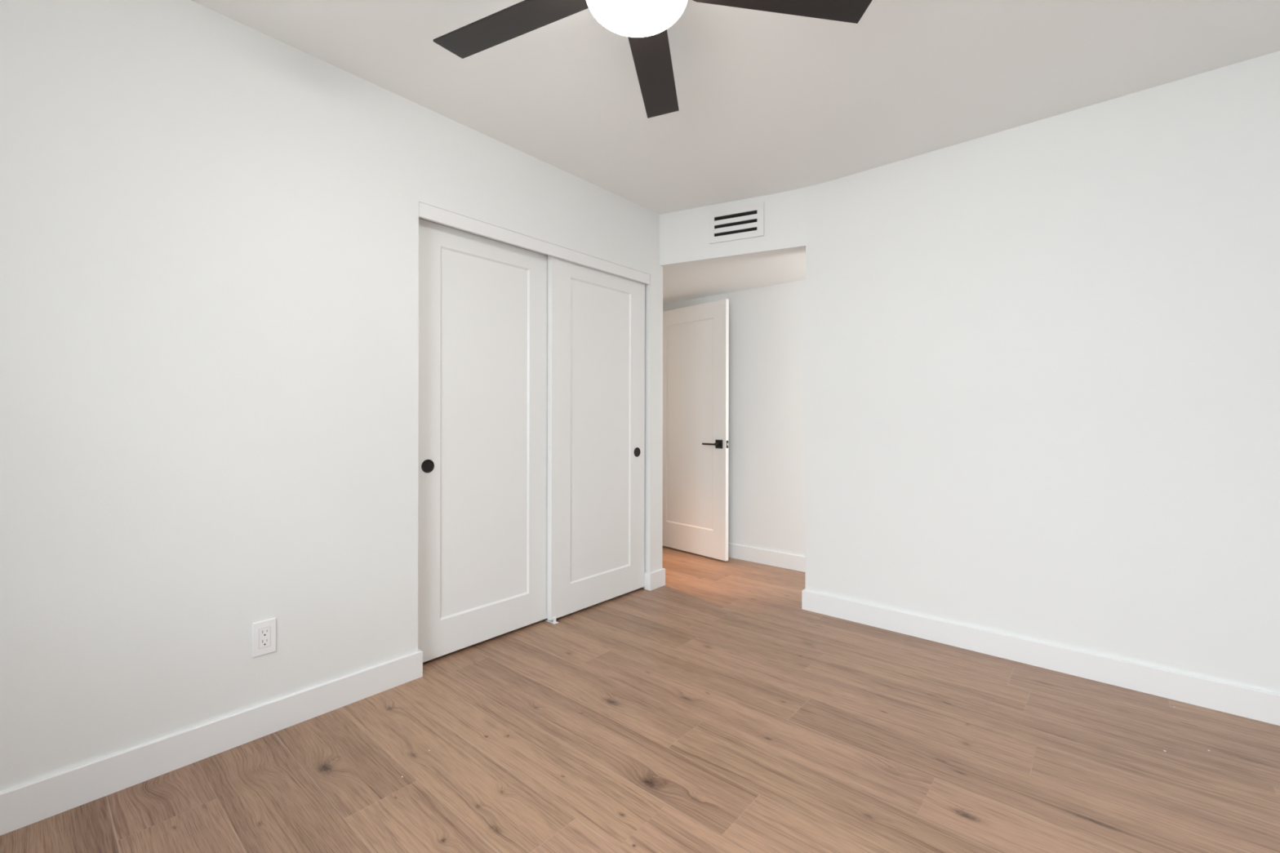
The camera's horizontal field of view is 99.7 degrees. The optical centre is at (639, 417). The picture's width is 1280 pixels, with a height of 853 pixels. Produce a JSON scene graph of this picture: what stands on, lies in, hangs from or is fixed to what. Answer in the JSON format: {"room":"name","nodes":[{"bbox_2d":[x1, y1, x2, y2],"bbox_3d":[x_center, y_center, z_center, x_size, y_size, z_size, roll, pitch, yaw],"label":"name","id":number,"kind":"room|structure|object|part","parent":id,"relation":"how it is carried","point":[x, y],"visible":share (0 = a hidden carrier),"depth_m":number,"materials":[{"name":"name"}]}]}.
{"room":"empty bedroom","nodes":[
{"label":"empty bedroom","id":0,"kind":"room"},
{"bbox_2d":[0,0,662,791],"bbox_3d":[-1.119,-0.117,2.190,0.115,2.440,3.750,0,0,41],"label":"wall","id":1,"kind":"structure","parent":0,"point":[209,222],"depth_m":1.76,"materials":[{"name":"paint"}]},
{"bbox_2d":[0,648,422,835],"bbox_3d":[-1.630,1.047,1.531,0.052,0.110,2.089,0,0,41],"label":"baseboard","id":2,"kind":"structure","parent":1,"relation":"attached to","point":[21,806],"depth_m":1.71,"materials":[{"name":"wood"}]},
{"bbox_2d":[252,617,275,657],"bbox_3d":[-1.307,0.764,1.880,0.008,0.118,0.070,0,0,41],"label":"electrical outlet","id":3,"kind":"object","parent":1,"relation":"attached to","point":[264,633],"visible":1,"depth_m":1.88,"materials":[{"name":"white plastic"}]},
{"bbox_2d":[258,626,270,648],"bbox_3d":[-1.305,0.764,1.878,0.001,0.067,0.033,0,0,41],"label":"receptacle","id":4,"kind":"object","parent":3,"relation":"attached to","point":[264,632],"depth_m":1.88,"materials":[{"name":"white plastic"}]},
{"bbox_2d":[417,217,547,662],"bbox_3d":[-0.757,0.103,2.659,0.037,1.969,0.775,0,0,41],"label":"door","id":5,"kind":"structure","parent":1,"relation":"in","point":[482,427],"depth_m":2.62,"materials":[{"name":"wood"}]},
{"bbox_3d":[-0.947,0.215,2.413,0.003,0.060,0.060,0,0,41],"label":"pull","id":6,"kind":"part","parent":5,"relation":"part of","materials":[{"name":"black metal"}]},
{"bbox_2d":[418,201,649,284],"bbox_3d":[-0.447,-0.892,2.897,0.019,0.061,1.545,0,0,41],"label":"trim","id":7,"kind":"structure","parent":1,"relation":"attached to","point":[428,212],"depth_m":2.71,"materials":[{"name":"wood"}]},
{"bbox_2d":[546,255,644,620],"bbox_3d":[-0.234,0.104,3.204,0.037,1.969,0.776,0,0,41],"label":"door","id":8,"kind":"structure","parent":1,"relation":"in","point":[596,552],"depth_m":3.15,"materials":[{"name":"wood"}]},
{"bbox_3d":[-0.018,0.217,3.429,0.003,0.060,0.060,0,0,41],"label":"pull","id":9,"kind":"part","parent":8,"relation":"part of","materials":[{"name":"black metal"}]},
{"bbox_2d":[0,546,1279,852],"bbox_3d":[-0.140,1.105,2.426,5.520,0.001,6.070,0,0,41],"label":"floor","id":10,"kind":"structure","parent":0,"point":[705,710],"depth_m":1.75,"materials":[{"name":"brown wood"}]},
{"bbox_2d":[545,616,558,624],"bbox_3d":[-0.477,1.087,2.927,0.076,0.034,0.030,0,0,41],"label":"floor guide","id":11,"kind":"object","parent":10,"relation":"on","point":[553,621],"visible":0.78,"depth_m":2.91,"materials":[{"name":"white plastic"}]},
{"bbox_3d":[-0.477,1.103,2.927,0.076,0.003,0.030,0,0,41],"label":"plate","id":12,"kind":"part","parent":11,"relation":"part of","materials":[{"name":"white plastic"}]},
{"bbox_2d":[662,279,805,556],"bbox_3d":[0.747,0.053,3.946,4.870,2.106,0.728,0,0,41],"label":"wall","id":13,"kind":"structure","parent":0,"point":[766,433],"depth_m":4.08,"materials":[{"name":"paint"}]},
{"bbox_2d":[662,298,728,560],"bbox_3d":[0.400,0.091,4.413,0.130,2.006,0.788,0,0,-43],"label":"door","id":14,"kind":"structure","parent":13,"relation":"in","point":[695,338],"depth_m":4.36,"materials":[{"name":"wood"}]},
{"bbox_3d":[0.536,0.203,4.180,0.012,0.014,0.140,0,0,-43],"label":"lever","id":15,"kind":"part","parent":14,"relation":"part of","materials":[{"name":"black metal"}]},
{"bbox_3d":[0.610,0.202,4.170,0.009,0.066,0.066,0,0,-43],"label":"handle","id":16,"kind":"part","parent":14,"relation":"part of","materials":[{"name":"black metal"}]},
{"bbox_2d":[728,542,805,572],"bbox_3d":[1.410,1.052,3.691,3.290,0.110,0.014,0,0,41],"label":"baseboard","id":17,"kind":"structure","parent":13,"relation":"attached to","point":[784,560],"depth_m":4.07,"materials":[{"name":"wood"}]},
{"bbox_2d":[191,0,1279,214],"bbox_3d":[-0.372,-1.386,2.156,5.515,0.100,4.903,0,0,41],"label":"ceiling","id":18,"kind":"structure","parent":0,"point":[769,103],"depth_m":2.07,"materials":[{"name":"paint"}]},
{"bbox_2d":[433,0,872,118],"bbox_3d":[-0.043,-1.186,1.378,1.290,0.298,1.254,0,0,41],"label":"ceiling fan","id":19,"kind":"object","parent":18,"relation":"hanging from","point":[646,23],"visible":1,"depth_m":1.54,"materials":[{"name":"black wood"}]},
{"bbox_3d":[-0.367,-1.156,1.577,0.525,0.006,0.121,0,9,27],"label":"blade","id":20,"kind":"part","parent":19,"relation":"part of","materials":[{"name":"black wood"}]},
{"bbox_3d":[0.048,-1.155,1.791,0.121,0.006,0.525,-9,-1,9],"label":"blade","id":21,"kind":"part","parent":19,"relation":"part of","materials":[{"name":"brown wood"}]},
{"bbox_3d":[0.380,-1.155,1.463,0.525,0.006,0.121,0,-9,-9],"label":"blade","id":22,"kind":"part","parent":19,"relation":"part of","materials":[{"name":"black wood"}]},
{"bbox_2d":[659,179,835,304],"bbox_3d":[1.131,-1.166,3.386,3.560,0.334,1.076,0,0,41],"label":"wall","id":23,"kind":"structure","parent":0,"point":[693,268],"depth_m":3.42,"materials":[{"name":"paint"}]},
{"bbox_2d":[708,201,764,244],"bbox_3d":[0.587,-1.192,3.306,0.344,0.202,0.008,0,0,27],"label":"air vent","id":24,"kind":"object","parent":23,"relation":"in","point":[744,221],"visible":1,"depth_m":3.30,"materials":[{"name":"metal"}]},
{"bbox_2d":[804,50,1279,693],"bbox_3d":[1.899,-0.112,2.393,2.385,2.440,0.115,0,0,41],"label":"wall","id":25,"kind":"structure","parent":0,"point":[1042,357],"depth_m":2.33,"materials":[{"name":"paint"}]},
{"bbox_2d":[801,589,1279,725],"bbox_3d":[0.368,1.051,1.117,2.800,0.110,4.074,0,0,41],"label":"baseboard","id":26,"kind":"structure","parent":25,"relation":"attached to","point":[1251,703],"depth_m":2.33,"materials":[{"name":"wood"}]},
{"bbox_3d":[-0.231,-0.115,3.828,0.684,2.440,0.110,0,0,41],"label":"wall","id":27,"kind":"structure","parent":0,"visible":0},
{"bbox_2d":[644,568,665,591],"bbox_3d":[-0.183,1.050,3.772,0.793,0.110,0.156,0,0,41],"label":"baseboard","id":28,"kind":"object","parent":27,"relation":"attached to","point":[655,580],"visible":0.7,"depth_m":3.49,"materials":[{"name":"wood"}]}
]}

